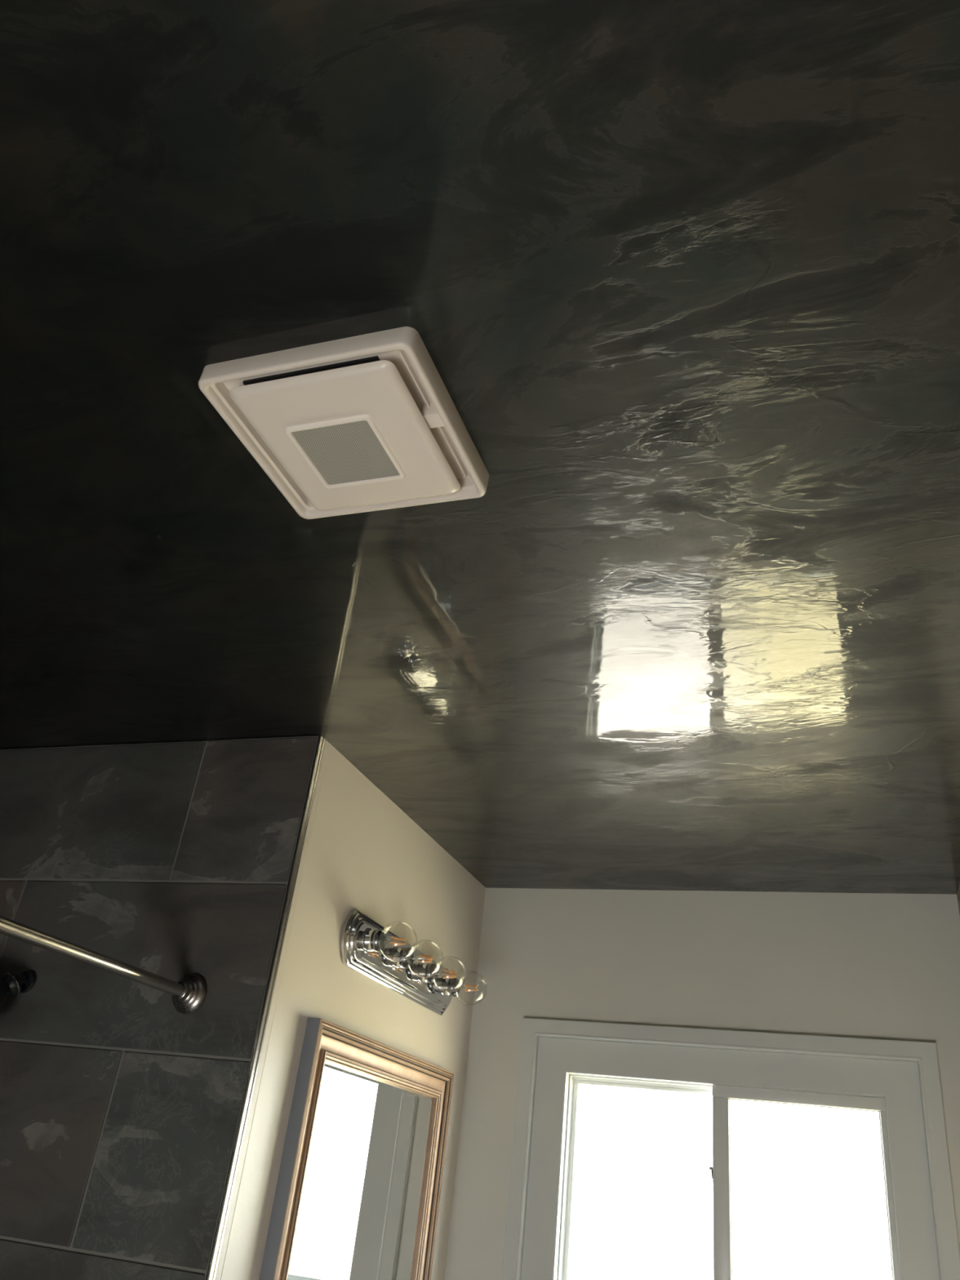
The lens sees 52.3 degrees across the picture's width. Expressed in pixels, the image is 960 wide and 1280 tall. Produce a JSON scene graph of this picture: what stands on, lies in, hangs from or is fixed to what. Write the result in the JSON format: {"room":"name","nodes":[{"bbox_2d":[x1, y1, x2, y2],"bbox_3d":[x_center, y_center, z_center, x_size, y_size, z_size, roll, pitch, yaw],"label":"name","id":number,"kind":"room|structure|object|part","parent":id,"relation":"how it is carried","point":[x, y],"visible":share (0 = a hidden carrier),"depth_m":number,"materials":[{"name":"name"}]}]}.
{"room":"bathroom","nodes":[
{"label":"bathroom","id":0,"kind":"room"},
{"bbox_2d":[0,736,328,1279],"bbox_3d":[-0.930,1.278,1.549,1.036,2.470,0.036,-4,-31,19],"label":"wall","id":1,"kind":"structure","parent":0,"point":[120,1108],"depth_m":1.80,"materials":[{"name":"grey tile"}]},
{"bbox_2d":[0,970,35,1013],"bbox_3d":[-0.913,0.662,1.818,0.101,0.121,0.125,-4,-31,19],"label":"shower","id":2,"kind":"object","parent":1,"relation":"attached to","point":[11,984],"visible":1,"depth_m":1.84,"materials":[{"name":"black metal"}]},
{"bbox_3d":[-0.884,0.650,1.857,0.024,0.034,0.049,-4,-31,19],"label":"arm","id":3,"kind":"part","parent":2,"relation":"part of","materials":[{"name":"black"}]},
{"bbox_2d":[0,915,205,1013],"bbox_3d":[-0.765,0.258,1.145,0.068,0.068,1.514,-4,-31,19],"label":"shower curtain rod","id":4,"kind":"object","parent":1,"relation":"attached to","point":[188,993],"visible":1,"depth_m":1.57,"materials":[{"name":"silver metal"}]},
{"bbox_2d":[220,742,485,1279],"bbox_3d":[-0.332,1.503,1.812,0.120,2.470,0.997,-4,-31,19],"label":"wall","id":5,"kind":"structure","parent":0,"point":[365,854],"depth_m":2.06,"materials":[{"name":"beige paint"}]},
{"bbox_2d":[205,735,324,1279],"bbox_3d":[-0.449,1.249,1.359,0.006,2.439,0.018,-4,-31,19],"label":"trim","id":6,"kind":"structure","parent":5,"relation":"attached to","point":[235,1156],"depth_m":1.69,"materials":[{"name":"white wood"}]},
{"bbox_2d":[258,1017,453,1279],"bbox_3d":[-0.242,1.278,1.889,0.030,0.914,0.718,-4,-31,19],"label":"wall mirror","id":7,"kind":"object","parent":5,"relation":"attached to","point":[357,1193],"visible":1,"depth_m":1.95,"materials":[{"name":"beige wood"}]},
{"bbox_3d":[-0.348,1.115,1.626,0.030,0.913,0.064,-4,-31,19],"label":"frame rail","id":8,"kind":"part","parent":7,"relation":"part of","materials":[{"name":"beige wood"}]},
{"bbox_2d":[287,1061,434,1279],"bbox_3d":[-0.248,1.279,1.891,0.006,0.790,0.594,-4,-31,19],"label":"mirror glass","id":9,"kind":"object","parent":7,"relation":"on","point":[362,1204],"depth_m":1.97,"materials":[{"name":"silver mirror"}]},
{"bbox_3d":[-0.196,0.911,2.097,0.030,0.064,0.718,-4,-31,19],"label":"frame rail","id":10,"kind":"part","parent":7,"relation":"part of","materials":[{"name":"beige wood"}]},
{"bbox_3d":[-0.136,1.441,2.152,0.030,0.913,0.064,-4,-31,19],"label":"frame rail","id":11,"kind":"part","parent":7,"relation":"part of","materials":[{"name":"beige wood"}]},
{"bbox_2d":[340,909,487,1015],"bbox_3d":[-0.119,0.737,2.195,0.133,0.113,0.604,-4,-31,19],"label":"vanity light","id":12,"kind":"object","parent":5,"relation":"attached to","point":[368,948],"visible":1,"depth_m":2.12,"materials":[{"name":"silver metal"}]},
{"bbox_2d":[362,928,375,953],"bbox_3d":[-0.225,0.622,2.023,0.018,0.050,0.050,-4,-31,19],"label":"socket","id":13,"kind":"object","parent":12,"relation":"attached to","point":[368,934],"depth_m":2.01,"materials":[{"name":"silver metal"}]},
{"bbox_3d":[-0.209,0.621,2.018,0.016,0.044,0.044,-4,-31,19],"label":"bulb","id":14,"kind":"part","parent":12,"relation":"part of","materials":[{"name":"grey"}]},
{"bbox_2d":[391,945,403,969],"bbox_3d":[-0.176,0.697,2.144,0.018,0.050,0.050,-4,-31,19],"label":"socket","id":15,"kind":"object","parent":12,"relation":"attached to","point":[397,952],"depth_m":2.13,"materials":[{"name":"silver metal"}]},
{"bbox_3d":[-0.167,0.617,2.003,0.077,0.079,0.079,-4,-31,19],"label":"globe","id":16,"kind":"part","parent":12,"relation":"part of"},
{"bbox_3d":[-0.160,0.695,2.138,0.016,0.044,0.044,-4,-31,19],"label":"bulb","id":17,"kind":"part","parent":12,"relation":"part of","materials":[{"name":"grey"}]},
{"bbox_2d":[417,962,428,984],"bbox_3d":[-0.128,0.771,2.265,0.018,0.050,0.050,-4,-31,19],"label":"socket","id":18,"kind":"object","parent":12,"relation":"attached to","point":[422,967],"depth_m":2.25,"materials":[{"name":"silver metal"}]},
{"bbox_3d":[-0.118,0.692,2.123,0.077,0.079,0.079,-4,-31,19],"label":"globe","id":19,"kind":"part","parent":12,"relation":"part of"},
{"bbox_3d":[-0.112,0.770,2.259,0.016,0.044,0.044,-4,-31,19],"label":"bulb","id":20,"kind":"part","parent":12,"relation":"part of","materials":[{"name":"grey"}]},
{"bbox_2d":[440,975,451,997],"bbox_3d":[-0.079,0.846,2.385,0.018,0.050,0.050,-4,-31,19],"label":"socket","id":21,"kind":"object","parent":12,"relation":"attached to","point":[446,984],"depth_m":2.37,"materials":[{"name":"silver metal"}]},
{"bbox_3d":[-0.070,0.767,2.244,0.077,0.079,0.079,-4,-31,19],"label":"globe","id":22,"kind":"part","parent":12,"relation":"part of"},
{"bbox_3d":[-0.063,0.845,2.380,0.016,0.044,0.044,-4,-31,19],"label":"bulb","id":23,"kind":"part","parent":12,"relation":"part of","materials":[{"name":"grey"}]},
{"bbox_3d":[-0.021,0.842,2.365,0.077,0.079,0.079,-4,-31,19],"label":"globe","id":24,"kind":"part","parent":12,"relation":"part of"},
{"bbox_2d":[0,0,959,894],"bbox_3d":[-0.436,-0.228,1.365,2.322,0.121,3.707,-4,-31,19],"label":"ceiling","id":25,"kind":"structure","parent":0,"point":[682,277],"depth_m":1.08,"materials":[{"name":"paint"}]},
{"bbox_2d":[198,326,488,519],"bbox_3d":[-0.151,-0.235,1.130,0.260,0.043,0.254,-4,-31,19],"label":"exhaust fan","id":26,"kind":"object","parent":25,"relation":"attached to","point":[370,422],"visible":1,"depth_m":1.09,"materials":[{"name":"beige plastic"}]},
{"bbox_3d":[-0.149,-0.225,1.122,0.199,0.011,0.218,-4,-31,19],"label":"panel","id":27,"kind":"part","parent":26,"relation":"part of","materials":[{"name":"beige plastic"}]},
{"bbox_2d":[291,420,399,484],"bbox_3d":[-0.154,-0.215,1.127,0.096,0.001,0.097,-4,-31,19],"label":"light panel","id":28,"kind":"object","parent":26,"relation":"attached to","point":[334,452],"depth_m":1.12,"materials":[{"name":"plastic"}]},
{"bbox_2d":[444,888,959,1279],"bbox_3d":[0.464,1.729,2.033,1.436,2.470,0.100,-4,-31,19],"label":"wall","id":29,"kind":"structure","parent":0,"point":[874,966],"depth_m":2.46,"materials":[{"name":"grey paint"}]},
{"bbox_2d":[501,1017,959,1279],"bbox_3d":[0.549,1.317,2.238,0.983,0.786,0.116,-4,-31,19],"label":"window","id":30,"kind":"structure","parent":29,"relation":"in","point":[537,1246],"depth_m":2.30,"materials":[{"name":"white paint"}]},
{"bbox_3d":[0.564,1.332,2.261,0.753,0.544,0.035,-4,-31,19],"label":"frame","id":31,"kind":"part","parent":30,"relation":"part of","materials":[{"name":"white plastic"}]},
{"bbox_3d":[0.393,1.342,2.319,0.377,0.522,0.020,-4,-31,19],"label":"fixed sash","id":32,"kind":"part","parent":30,"relation":"part of","materials":[{"name":"white plastic"}]},
{"bbox_3d":[0.716,1.293,2.159,0.393,0.541,0.024,-4,-31,19],"label":"sliding sash","id":33,"kind":"part","parent":30,"relation":"part of","materials":[{"name":"white plastic"}]},
{"bbox_2d":[956,882,959,915],"bbox_3d":[0.502,0.773,0.343,0.100,2.470,3.547,-4,-31,19],"label":"wall","id":34,"kind":"structure","parent":0,"point":[958,889],"depth_m":2.34,"materials":[{"name":"beige paint"}]},
{"label":"outside","id":35,"kind":"structure","parent":0,"visible":0},
{"bbox_2d":[568,1231,892,1279],"bbox_3d":[19.600,32.489,48.271,120.000,0.100,117.283,-4,-31,19],"label":"ground","id":36,"kind":"structure","parent":35,"point":[593,1256],"depth_m":63.13,"materials":[{"name":"white"}]}
]}

